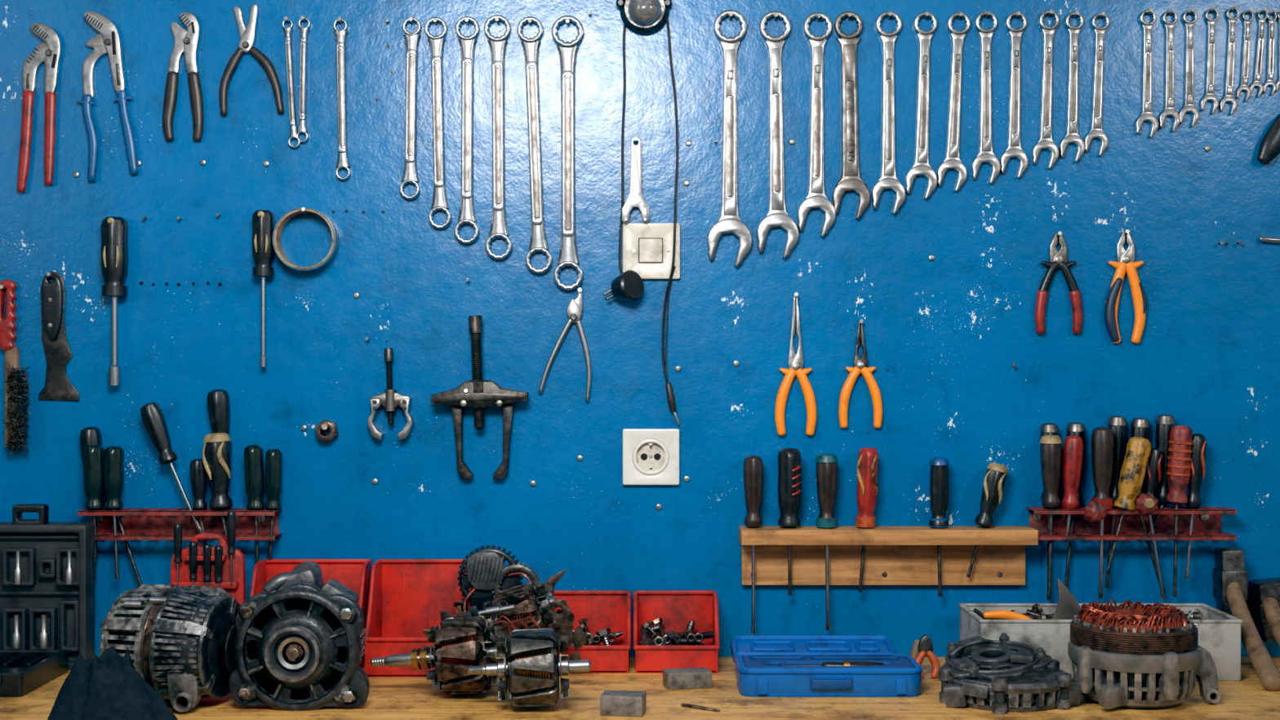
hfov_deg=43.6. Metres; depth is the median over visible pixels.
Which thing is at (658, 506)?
screw
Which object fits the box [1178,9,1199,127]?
wrench
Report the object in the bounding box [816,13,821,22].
nail
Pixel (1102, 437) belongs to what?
screwdriver
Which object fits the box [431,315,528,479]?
gear puller
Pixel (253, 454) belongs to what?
screwdriver
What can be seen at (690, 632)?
bolt
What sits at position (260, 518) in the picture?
screw
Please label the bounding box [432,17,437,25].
nail
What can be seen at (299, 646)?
alternator
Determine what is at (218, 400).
screwdriver
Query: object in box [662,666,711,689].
block
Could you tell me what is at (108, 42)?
pliers
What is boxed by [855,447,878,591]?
screwdriver
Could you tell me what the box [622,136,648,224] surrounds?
wrench
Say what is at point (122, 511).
shelf
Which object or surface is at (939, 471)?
screwdriver
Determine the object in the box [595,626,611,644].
bolt
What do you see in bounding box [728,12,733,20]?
nail
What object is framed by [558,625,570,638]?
fragment
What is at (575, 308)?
pliers
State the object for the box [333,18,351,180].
wrench
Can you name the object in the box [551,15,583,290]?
wrench
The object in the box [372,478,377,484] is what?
screw
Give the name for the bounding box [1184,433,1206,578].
screwdriver
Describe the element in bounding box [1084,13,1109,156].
wrench
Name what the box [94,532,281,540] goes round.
shelf
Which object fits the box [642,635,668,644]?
bolt
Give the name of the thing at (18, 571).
bit
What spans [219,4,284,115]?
pliers
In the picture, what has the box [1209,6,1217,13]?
nail
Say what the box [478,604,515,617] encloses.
pin
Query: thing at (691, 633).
nut
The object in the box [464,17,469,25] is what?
nail
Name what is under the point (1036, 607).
scrap
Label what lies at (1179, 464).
screwdriver
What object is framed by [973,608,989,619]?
scrap
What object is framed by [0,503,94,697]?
case
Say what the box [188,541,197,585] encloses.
screwdriver
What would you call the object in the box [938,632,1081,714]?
housing
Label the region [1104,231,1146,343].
pliers
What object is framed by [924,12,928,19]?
nail
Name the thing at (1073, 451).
screwdriver
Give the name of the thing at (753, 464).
screwdriver
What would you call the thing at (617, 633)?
bolt
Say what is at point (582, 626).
bolt
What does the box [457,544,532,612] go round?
cover
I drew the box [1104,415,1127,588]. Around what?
screwdriver
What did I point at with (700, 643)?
bolt
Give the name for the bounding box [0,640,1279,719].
workbench
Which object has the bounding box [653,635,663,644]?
nut
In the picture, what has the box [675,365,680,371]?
screw
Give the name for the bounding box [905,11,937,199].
wrench
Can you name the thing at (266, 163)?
screw
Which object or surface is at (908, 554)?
tool rack
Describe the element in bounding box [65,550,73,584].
bit
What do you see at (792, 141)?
screw
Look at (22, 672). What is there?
tray
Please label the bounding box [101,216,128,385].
screwdriver
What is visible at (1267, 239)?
pin
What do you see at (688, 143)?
screw
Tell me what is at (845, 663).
screwdriver
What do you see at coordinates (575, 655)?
fragment
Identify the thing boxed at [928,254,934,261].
screw
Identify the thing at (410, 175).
wrench
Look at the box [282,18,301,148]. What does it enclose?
wrench
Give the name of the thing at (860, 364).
pliers
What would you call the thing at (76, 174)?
screw
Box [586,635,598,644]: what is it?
bolt
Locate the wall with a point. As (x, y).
(944, 335)
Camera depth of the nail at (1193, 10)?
2.38 m
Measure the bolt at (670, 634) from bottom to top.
0.030 m
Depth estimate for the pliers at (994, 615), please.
2.25 m
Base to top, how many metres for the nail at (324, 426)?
0.011 m
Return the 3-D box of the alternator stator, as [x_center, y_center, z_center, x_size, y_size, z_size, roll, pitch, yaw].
[0.656,0.384,2.092,0.187,0.123,0.169,0,0,5]
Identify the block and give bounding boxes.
[600,689,646,716]
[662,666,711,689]
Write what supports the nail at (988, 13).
attached to the wall
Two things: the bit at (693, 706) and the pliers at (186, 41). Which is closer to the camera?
the bit at (693, 706)
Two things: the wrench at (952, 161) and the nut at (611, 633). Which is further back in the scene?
the wrench at (952, 161)
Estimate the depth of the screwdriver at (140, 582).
2.38 m
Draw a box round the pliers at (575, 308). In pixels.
[538,287,591,401]
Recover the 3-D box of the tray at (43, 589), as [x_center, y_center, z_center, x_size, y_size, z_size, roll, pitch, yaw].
[-0.936,0.344,2.308,0.260,0.182,0.015,0,0,0]
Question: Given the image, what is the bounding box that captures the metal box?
[958,603,1242,680]
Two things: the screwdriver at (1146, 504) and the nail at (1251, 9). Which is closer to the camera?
the screwdriver at (1146, 504)
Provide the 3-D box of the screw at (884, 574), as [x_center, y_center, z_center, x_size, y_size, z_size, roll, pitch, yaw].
[0.365,0.320,2.387,0.008,0.008,0.005,0,0,0]
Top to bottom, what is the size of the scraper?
0.195 m
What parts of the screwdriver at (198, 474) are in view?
handle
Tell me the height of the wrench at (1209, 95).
0.158 m
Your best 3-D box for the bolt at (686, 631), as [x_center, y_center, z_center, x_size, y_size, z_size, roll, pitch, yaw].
[0.053,0.410,2.349,0.042,0.032,0.013,0,0,11]
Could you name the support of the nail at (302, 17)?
attached to the wall
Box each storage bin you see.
[249,559,372,668]
[364,559,473,676]
[552,590,631,673]
[633,590,719,673]
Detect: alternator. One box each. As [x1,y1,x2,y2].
[99,584,239,712]
[228,560,369,711]
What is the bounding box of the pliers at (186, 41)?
[162,12,204,141]
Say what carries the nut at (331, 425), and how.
hanging from the nail at (324, 426)
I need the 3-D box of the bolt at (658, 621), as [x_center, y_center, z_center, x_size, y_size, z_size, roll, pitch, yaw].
[0.028,0.398,2.366,0.023,0.033,0.020,0,0,0]
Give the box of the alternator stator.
[1067,599,1220,709]
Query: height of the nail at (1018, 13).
0.008 m
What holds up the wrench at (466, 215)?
hanging from the nail at (466, 20)
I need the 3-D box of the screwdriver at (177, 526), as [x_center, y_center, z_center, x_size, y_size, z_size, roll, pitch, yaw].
[-0.667,0.288,2.310,0.011,0.104,0.012,0,0,0]
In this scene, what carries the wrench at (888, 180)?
hanging from the nail at (890, 13)
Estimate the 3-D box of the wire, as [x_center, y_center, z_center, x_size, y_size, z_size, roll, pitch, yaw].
[-0.161,0.354,2.098,0.074,0.038,0.016,0,0,0]
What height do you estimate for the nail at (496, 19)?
0.007 m
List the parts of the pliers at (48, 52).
handle, handle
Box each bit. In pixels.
[12,614,21,648]
[13,550,22,584]
[39,614,48,648]
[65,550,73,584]
[680,702,719,711]
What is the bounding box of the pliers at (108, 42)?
[76,10,138,182]
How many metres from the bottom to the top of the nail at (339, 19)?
0.007 m
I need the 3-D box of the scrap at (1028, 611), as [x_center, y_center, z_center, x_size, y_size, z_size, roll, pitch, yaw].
[0.590,0.377,2.318,0.062,0.026,0.017,0,0,29]
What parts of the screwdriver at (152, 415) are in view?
handle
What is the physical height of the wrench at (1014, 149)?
0.249 m
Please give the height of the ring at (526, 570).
0.069 m
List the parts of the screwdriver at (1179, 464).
handle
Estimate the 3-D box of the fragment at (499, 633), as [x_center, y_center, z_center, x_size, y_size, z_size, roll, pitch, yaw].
[-0.181,0.367,2.108,0.038,0.025,0.009,0,0,-34]
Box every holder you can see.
[170,532,245,604]
[453,605,479,618]
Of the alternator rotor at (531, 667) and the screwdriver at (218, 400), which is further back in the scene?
the screwdriver at (218, 400)
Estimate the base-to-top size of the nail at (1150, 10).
0.008 m
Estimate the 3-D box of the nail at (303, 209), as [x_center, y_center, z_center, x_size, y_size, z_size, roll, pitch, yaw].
[-0.497,-0.221,2.383,0.006,0.010,0.045,0,0,0]
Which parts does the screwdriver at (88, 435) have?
handle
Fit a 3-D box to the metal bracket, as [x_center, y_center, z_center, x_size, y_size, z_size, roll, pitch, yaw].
[-0.128,0.334,2.269,0.047,0.078,0.003,0,0,0]
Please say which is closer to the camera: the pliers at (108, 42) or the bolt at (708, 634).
the bolt at (708, 634)
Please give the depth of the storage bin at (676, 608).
2.38 m
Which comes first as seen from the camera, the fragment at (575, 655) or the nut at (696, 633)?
the fragment at (575, 655)
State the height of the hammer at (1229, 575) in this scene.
0.168 m
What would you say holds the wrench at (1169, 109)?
hanging from the nail at (1172, 11)
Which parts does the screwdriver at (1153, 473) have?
handle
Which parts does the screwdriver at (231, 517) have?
handle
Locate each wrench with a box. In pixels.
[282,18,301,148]
[296,17,311,142]
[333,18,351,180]
[400,17,422,199]
[424,17,451,229]
[453,16,479,244]
[484,14,512,259]
[516,16,552,273]
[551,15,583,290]
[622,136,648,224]
[706,9,752,267]
[756,10,799,259]
[797,12,835,237]
[831,11,870,220]
[871,10,906,215]
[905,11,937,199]
[937,12,970,192]
[971,11,1000,184]
[1000,11,1028,178]
[1031,9,1059,169]
[1059,12,1084,162]
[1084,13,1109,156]
[1135,9,1159,138]
[1158,10,1180,132]
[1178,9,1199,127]
[1200,8,1218,114]
[1218,7,1239,115]
[1235,9,1253,102]
[1248,9,1267,97]
[1262,11,1276,95]
[1275,11,1279,92]
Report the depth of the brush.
2.38 m
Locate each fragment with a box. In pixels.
[422,628,430,635]
[440,610,453,621]
[453,601,468,611]
[488,629,509,645]
[500,595,520,605]
[544,585,552,595]
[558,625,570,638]
[569,651,581,660]
[571,626,586,649]
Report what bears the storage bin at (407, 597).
on the workbench
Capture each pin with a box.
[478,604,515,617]
[1258,235,1279,243]
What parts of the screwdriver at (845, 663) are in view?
handle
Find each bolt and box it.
[578,617,590,635]
[578,622,585,631]
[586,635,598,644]
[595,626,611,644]
[600,631,623,642]
[638,638,652,644]
[640,624,661,637]
[642,620,660,637]
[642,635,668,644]
[651,617,665,636]
[665,629,689,644]
[665,630,679,644]
[669,637,699,644]
[681,619,694,638]
[683,631,693,644]
[684,631,713,644]
[690,636,704,644]
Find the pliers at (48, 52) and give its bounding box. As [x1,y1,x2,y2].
[17,22,61,192]
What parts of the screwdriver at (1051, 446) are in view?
handle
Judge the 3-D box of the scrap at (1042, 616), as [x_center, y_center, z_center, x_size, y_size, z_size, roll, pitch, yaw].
[0.566,0.373,2.309,0.039,0.014,0.015,0,0,0]
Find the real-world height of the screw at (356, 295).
0.009 m
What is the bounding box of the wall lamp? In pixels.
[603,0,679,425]
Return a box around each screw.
[73,171,79,177]
[97,515,103,522]
[200,159,205,165]
[257,515,265,522]
[263,160,269,166]
[300,425,306,431]
[353,292,359,297]
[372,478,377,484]
[530,480,536,486]
[577,454,582,461]
[655,503,662,509]
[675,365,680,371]
[683,180,689,186]
[683,475,689,481]
[685,140,691,146]
[733,360,738,366]
[789,138,795,144]
[882,572,887,577]
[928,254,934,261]
[997,572,1002,577]
[1032,514,1041,521]
[1200,514,1208,521]
[1204,145,1210,151]
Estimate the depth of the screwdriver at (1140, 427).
2.38 m
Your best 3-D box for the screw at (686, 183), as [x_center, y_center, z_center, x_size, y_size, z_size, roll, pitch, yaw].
[0.070,-0.265,2.401,0.009,0.009,0.010,0,0,0]
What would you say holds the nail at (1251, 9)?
attached to the wall
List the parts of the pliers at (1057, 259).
handle, handle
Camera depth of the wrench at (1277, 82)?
2.40 m
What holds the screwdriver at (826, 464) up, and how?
in the tool rack at (908, 554)
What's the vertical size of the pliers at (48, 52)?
0.254 m
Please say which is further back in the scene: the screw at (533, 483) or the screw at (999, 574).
the screw at (533, 483)
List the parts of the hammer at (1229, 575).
handle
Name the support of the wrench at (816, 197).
hanging from the nail at (819, 15)
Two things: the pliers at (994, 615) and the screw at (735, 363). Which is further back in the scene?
the screw at (735, 363)
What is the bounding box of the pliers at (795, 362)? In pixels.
[774,293,817,435]
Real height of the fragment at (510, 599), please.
0.018 m
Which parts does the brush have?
handle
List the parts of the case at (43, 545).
carry handle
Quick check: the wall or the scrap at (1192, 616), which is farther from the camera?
the wall
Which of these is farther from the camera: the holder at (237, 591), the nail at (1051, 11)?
the nail at (1051, 11)
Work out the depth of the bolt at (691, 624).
2.36 m
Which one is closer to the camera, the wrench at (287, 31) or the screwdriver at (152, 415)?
the screwdriver at (152, 415)
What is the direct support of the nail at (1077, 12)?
attached to the wall
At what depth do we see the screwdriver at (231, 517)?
2.31 m
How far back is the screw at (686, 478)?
2.40 m
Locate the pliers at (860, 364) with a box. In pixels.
[838,321,882,428]
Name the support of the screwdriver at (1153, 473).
in the tool rack at (1131, 529)
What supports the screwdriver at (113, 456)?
in the tool rack at (138, 523)
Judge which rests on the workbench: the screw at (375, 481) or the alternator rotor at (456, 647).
the alternator rotor at (456, 647)
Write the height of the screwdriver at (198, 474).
0.156 m
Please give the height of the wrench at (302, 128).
0.187 m
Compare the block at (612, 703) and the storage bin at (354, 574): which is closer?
the block at (612, 703)
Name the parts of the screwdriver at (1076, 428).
handle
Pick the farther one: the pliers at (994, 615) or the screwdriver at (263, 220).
the screwdriver at (263, 220)
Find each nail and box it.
[284,16,289,23]
[300,15,306,22]
[301,207,309,215]
[321,423,328,430]
[337,17,342,24]
[408,17,413,24]
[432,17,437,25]
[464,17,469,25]
[494,17,498,24]
[527,18,532,26]
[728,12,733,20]
[773,13,777,21]
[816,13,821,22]
[847,12,852,20]
[887,11,892,19]
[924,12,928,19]
[956,12,963,20]
[984,10,990,18]
[1014,11,1020,19]
[1047,9,1053,17]
[1072,10,1079,18]
[1097,11,1105,19]
[1146,8,1152,15]
[1167,8,1175,16]
[1187,8,1195,15]
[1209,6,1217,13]
[1230,4,1238,12]
[1245,7,1253,14]
[1260,7,1268,14]
[1269,8,1277,16]
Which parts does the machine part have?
metal bracket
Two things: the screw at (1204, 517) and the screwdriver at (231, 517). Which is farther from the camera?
the screw at (1204, 517)
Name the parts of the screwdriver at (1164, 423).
handle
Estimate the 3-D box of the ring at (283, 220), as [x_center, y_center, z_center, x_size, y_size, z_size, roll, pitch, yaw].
[-0.497,-0.179,2.383,0.094,0.094,0.034,0,0,0]
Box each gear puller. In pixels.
[367,347,414,440]
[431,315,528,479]
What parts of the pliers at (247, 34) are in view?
handle, handle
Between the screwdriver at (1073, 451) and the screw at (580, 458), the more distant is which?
the screw at (580, 458)
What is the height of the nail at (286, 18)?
0.007 m
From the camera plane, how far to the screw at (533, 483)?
2.40 m
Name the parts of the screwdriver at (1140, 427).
handle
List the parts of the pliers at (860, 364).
handle, handle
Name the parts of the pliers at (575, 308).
handle, handle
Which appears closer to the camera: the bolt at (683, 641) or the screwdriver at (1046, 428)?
the bolt at (683, 641)
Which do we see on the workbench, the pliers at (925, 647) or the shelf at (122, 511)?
the pliers at (925, 647)
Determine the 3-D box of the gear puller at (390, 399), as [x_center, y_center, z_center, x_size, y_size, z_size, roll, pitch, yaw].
[-0.372,0.051,2.388,0.068,0.138,0.025,0,0,0]
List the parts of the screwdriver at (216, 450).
handle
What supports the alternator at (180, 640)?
on the workbench
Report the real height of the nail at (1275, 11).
0.007 m
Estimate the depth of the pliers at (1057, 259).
2.39 m
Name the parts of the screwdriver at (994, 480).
handle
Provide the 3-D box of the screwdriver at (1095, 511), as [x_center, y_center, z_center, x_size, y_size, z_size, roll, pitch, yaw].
[0.665,0.222,2.344,0.032,0.032,0.042,0,0,0]
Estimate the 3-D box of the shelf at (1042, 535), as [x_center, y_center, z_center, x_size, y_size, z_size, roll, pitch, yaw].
[0.728,0.262,2.375,0.300,0.007,0.046,0,0,0]
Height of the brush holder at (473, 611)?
0.033 m
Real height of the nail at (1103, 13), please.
0.008 m
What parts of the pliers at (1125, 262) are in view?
handle, handle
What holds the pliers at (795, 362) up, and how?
hanging from the nail
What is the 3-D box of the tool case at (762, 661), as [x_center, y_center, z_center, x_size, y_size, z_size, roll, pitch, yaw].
[0.253,0.420,2.204,0.246,0.050,0.202,0,0,0]
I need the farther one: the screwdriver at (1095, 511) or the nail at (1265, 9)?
the nail at (1265, 9)
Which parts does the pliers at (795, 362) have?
handle, handle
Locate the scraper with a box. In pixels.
[38,271,79,401]
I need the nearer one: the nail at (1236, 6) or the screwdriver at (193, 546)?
the screwdriver at (193, 546)
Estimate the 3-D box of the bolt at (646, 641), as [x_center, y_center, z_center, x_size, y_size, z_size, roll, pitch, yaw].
[0.011,0.422,2.299,0.028,0.046,0.017,0,0,0]
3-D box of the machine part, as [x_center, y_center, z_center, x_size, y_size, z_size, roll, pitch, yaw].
[-0.158,0.352,2.209,0.135,0.089,0.076,0,0,0]
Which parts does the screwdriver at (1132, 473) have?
handle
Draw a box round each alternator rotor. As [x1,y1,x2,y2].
[370,615,507,696]
[467,628,591,708]
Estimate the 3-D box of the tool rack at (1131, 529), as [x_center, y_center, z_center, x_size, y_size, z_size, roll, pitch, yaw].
[0.728,0.244,2.376,0.300,0.048,0.048,0,0,0]
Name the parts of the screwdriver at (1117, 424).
handle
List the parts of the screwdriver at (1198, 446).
handle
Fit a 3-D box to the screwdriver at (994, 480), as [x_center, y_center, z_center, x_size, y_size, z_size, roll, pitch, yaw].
[0.514,0.237,2.372,0.062,0.171,0.033,0,0,0]
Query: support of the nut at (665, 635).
in the storage bin at (676, 608)
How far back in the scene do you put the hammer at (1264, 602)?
2.34 m
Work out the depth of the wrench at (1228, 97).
2.39 m
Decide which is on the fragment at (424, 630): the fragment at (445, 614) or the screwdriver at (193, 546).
the fragment at (445, 614)
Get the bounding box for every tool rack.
[77,507,281,540]
[738,525,1038,585]
[1026,506,1236,540]
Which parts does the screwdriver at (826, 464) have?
handle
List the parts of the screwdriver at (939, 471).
handle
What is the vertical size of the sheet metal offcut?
0.128 m
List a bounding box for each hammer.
[1212,546,1279,691]
[1247,577,1279,647]
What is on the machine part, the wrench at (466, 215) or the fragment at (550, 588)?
the fragment at (550, 588)
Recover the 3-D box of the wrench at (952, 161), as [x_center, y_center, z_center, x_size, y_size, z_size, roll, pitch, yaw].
[0.469,-0.386,2.394,0.049,0.269,0.011,0,0,0]
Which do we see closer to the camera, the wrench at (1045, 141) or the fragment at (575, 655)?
the fragment at (575, 655)
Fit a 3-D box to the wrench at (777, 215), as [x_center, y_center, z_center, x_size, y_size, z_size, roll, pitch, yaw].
[0.206,-0.336,2.393,0.064,0.371,0.014,0,0,0]
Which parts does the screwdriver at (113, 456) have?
handle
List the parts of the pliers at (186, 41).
handle, handle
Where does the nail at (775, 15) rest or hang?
attached to the wall
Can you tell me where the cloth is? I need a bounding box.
[47,645,177,719]
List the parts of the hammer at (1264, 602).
handle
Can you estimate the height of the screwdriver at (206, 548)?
0.100 m
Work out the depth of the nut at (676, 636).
2.31 m
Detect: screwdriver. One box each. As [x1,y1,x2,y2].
[80,426,104,559]
[83,444,104,582]
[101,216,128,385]
[103,445,124,578]
[115,508,142,586]
[140,402,201,533]
[173,523,182,585]
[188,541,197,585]
[189,458,207,545]
[202,432,232,534]
[203,543,211,586]
[206,389,232,497]
[214,545,222,587]
[226,511,235,586]
[244,444,265,563]
[252,209,274,366]
[265,448,282,559]
[743,455,763,633]
[777,448,800,595]
[787,660,884,666]
[815,453,838,630]
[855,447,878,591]
[928,457,949,596]
[966,462,1008,577]
[1039,422,1058,599]
[1039,435,1062,596]
[1061,435,1083,534]
[1063,422,1085,586]
[1084,501,1106,522]
[1091,426,1114,599]
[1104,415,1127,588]
[1105,436,1151,574]
[1130,417,1164,593]
[1135,493,1158,515]
[1144,448,1164,599]
[1147,414,1175,534]
[1166,425,1193,596]
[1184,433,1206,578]
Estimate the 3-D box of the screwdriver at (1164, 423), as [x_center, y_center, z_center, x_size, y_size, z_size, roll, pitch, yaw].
[0.778,0.174,2.389,0.039,0.187,0.028,0,0,28]
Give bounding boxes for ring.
[272,207,339,271]
[492,561,541,595]
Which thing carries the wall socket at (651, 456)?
attached to the wall
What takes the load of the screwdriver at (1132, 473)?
in the tool rack at (1131, 529)
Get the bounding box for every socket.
[622,428,679,484]
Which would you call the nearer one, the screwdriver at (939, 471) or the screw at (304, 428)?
the screwdriver at (939, 471)
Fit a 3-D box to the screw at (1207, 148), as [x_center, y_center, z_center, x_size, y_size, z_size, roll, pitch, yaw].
[0.851,-0.317,2.401,0.009,0.009,0.010,0,0,0]
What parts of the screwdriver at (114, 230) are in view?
handle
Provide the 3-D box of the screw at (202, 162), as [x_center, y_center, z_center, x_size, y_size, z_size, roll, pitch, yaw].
[-0.655,-0.296,2.401,0.009,0.009,0.010,0,0,0]
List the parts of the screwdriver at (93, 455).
handle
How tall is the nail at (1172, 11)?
0.008 m
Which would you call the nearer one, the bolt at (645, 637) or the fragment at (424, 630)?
the fragment at (424, 630)
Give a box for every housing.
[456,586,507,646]
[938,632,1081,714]
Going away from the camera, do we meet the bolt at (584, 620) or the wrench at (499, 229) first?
the bolt at (584, 620)
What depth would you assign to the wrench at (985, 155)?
2.39 m
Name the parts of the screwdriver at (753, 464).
handle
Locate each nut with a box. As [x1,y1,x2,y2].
[315,419,337,442]
[592,635,599,643]
[606,632,616,643]
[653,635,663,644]
[657,635,666,644]
[662,634,671,644]
[675,635,680,642]
[686,632,695,643]
[694,632,703,643]
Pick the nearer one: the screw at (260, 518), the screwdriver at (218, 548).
the screwdriver at (218, 548)
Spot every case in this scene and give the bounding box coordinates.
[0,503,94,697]
[730,635,923,696]
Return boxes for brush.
[0,279,31,455]
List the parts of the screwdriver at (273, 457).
handle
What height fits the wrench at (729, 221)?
0.385 m
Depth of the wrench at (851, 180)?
2.39 m
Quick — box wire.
[492,615,541,633]
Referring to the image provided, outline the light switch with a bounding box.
[622,222,679,279]
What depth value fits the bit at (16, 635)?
2.26 m
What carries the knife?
hanging from the nail
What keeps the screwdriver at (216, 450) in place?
in the tool rack at (138, 523)
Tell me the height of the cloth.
0.095 m
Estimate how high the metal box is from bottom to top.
0.085 m
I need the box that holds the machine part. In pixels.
[481,582,574,648]
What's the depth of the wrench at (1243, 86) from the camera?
2.39 m
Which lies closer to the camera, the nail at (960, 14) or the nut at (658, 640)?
the nut at (658, 640)
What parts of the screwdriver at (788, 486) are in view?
handle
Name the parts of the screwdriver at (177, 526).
handle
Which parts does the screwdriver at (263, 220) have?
handle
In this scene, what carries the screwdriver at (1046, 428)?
in the tool rack at (1131, 529)
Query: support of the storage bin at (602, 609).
on the workbench
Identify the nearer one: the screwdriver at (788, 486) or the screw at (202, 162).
the screwdriver at (788, 486)
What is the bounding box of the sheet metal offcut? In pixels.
[1051,577,1080,619]
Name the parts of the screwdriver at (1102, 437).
handle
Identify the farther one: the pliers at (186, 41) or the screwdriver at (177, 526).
the pliers at (186, 41)
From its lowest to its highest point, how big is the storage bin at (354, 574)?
0.150 m
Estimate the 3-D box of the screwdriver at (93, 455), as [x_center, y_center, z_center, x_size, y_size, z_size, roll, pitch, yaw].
[-0.806,0.227,2.364,0.029,0.204,0.032,0,0,0]
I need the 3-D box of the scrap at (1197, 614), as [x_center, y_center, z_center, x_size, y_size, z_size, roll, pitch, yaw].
[0.784,0.373,2.323,0.056,0.019,0.015,0,0,22]
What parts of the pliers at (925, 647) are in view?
handle, handle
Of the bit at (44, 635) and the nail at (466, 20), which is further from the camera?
the nail at (466, 20)
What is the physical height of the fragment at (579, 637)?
0.031 m
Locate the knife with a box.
[1257,115,1279,164]
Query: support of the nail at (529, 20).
attached to the wall
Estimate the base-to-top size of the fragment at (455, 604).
0.016 m
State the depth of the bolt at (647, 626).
2.35 m
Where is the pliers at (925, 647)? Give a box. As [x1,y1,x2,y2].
[914,634,940,679]
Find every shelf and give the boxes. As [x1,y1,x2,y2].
[77,507,281,515]
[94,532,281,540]
[1026,506,1236,514]
[1038,532,1236,540]
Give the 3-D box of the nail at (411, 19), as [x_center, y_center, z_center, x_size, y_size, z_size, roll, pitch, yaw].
[-0.341,-0.506,2.393,0.006,0.007,0.026,0,0,0]
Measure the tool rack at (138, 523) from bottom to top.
0.046 m
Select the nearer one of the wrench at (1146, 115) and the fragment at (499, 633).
the fragment at (499, 633)
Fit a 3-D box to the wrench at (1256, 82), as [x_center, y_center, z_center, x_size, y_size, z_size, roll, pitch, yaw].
[0.926,-0.458,2.396,0.027,0.130,0.008,0,0,0]
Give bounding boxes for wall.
[0,0,1279,657]
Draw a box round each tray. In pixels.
[0,535,79,660]
[0,649,68,697]
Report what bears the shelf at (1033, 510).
attached to the tool rack at (1131, 529)
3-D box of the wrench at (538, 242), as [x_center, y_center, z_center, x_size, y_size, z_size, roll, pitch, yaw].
[-0.157,-0.321,2.393,0.052,0.384,0.015,0,0,0]
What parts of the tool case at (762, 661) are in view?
case lid, carry handle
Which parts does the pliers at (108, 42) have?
handle, handle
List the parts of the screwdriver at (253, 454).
handle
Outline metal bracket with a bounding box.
[544,568,566,595]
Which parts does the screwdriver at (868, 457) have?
handle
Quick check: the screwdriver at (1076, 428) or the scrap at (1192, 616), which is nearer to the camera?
the scrap at (1192, 616)
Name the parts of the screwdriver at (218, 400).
handle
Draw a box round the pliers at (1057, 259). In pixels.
[1035,233,1082,333]
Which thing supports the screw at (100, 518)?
attached to the wall
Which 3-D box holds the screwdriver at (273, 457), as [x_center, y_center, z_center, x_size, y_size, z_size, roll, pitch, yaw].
[-0.543,0.213,2.370,0.024,0.163,0.026,0,0,0]
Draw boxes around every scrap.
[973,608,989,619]
[1022,613,1045,619]
[1024,603,1042,614]
[1026,608,1053,617]
[1184,610,1194,619]
[1193,611,1200,619]
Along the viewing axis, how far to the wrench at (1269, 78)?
2.39 m
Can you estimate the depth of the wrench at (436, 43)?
2.39 m
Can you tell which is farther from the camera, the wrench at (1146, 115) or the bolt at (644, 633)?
the wrench at (1146, 115)
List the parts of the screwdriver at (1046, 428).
handle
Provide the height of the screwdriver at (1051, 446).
0.239 m
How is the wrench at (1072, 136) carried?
hanging from the nail at (1077, 12)
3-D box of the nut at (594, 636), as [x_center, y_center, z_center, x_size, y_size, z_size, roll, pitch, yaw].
[-0.063,0.403,2.311,0.011,0.012,0.005,0,0,0]
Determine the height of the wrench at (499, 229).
0.365 m
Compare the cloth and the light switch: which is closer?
the cloth
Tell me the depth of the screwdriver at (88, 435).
2.37 m
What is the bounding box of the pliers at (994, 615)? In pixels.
[983,610,1033,619]
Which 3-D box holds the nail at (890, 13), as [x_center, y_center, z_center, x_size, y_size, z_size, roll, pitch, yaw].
[0.372,-0.513,2.392,0.006,0.008,0.029,0,0,0]
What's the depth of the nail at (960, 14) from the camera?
2.38 m
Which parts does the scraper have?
handle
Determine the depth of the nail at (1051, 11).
2.38 m
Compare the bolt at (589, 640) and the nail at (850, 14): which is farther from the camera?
the nail at (850, 14)
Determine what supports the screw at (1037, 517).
attached to the wall

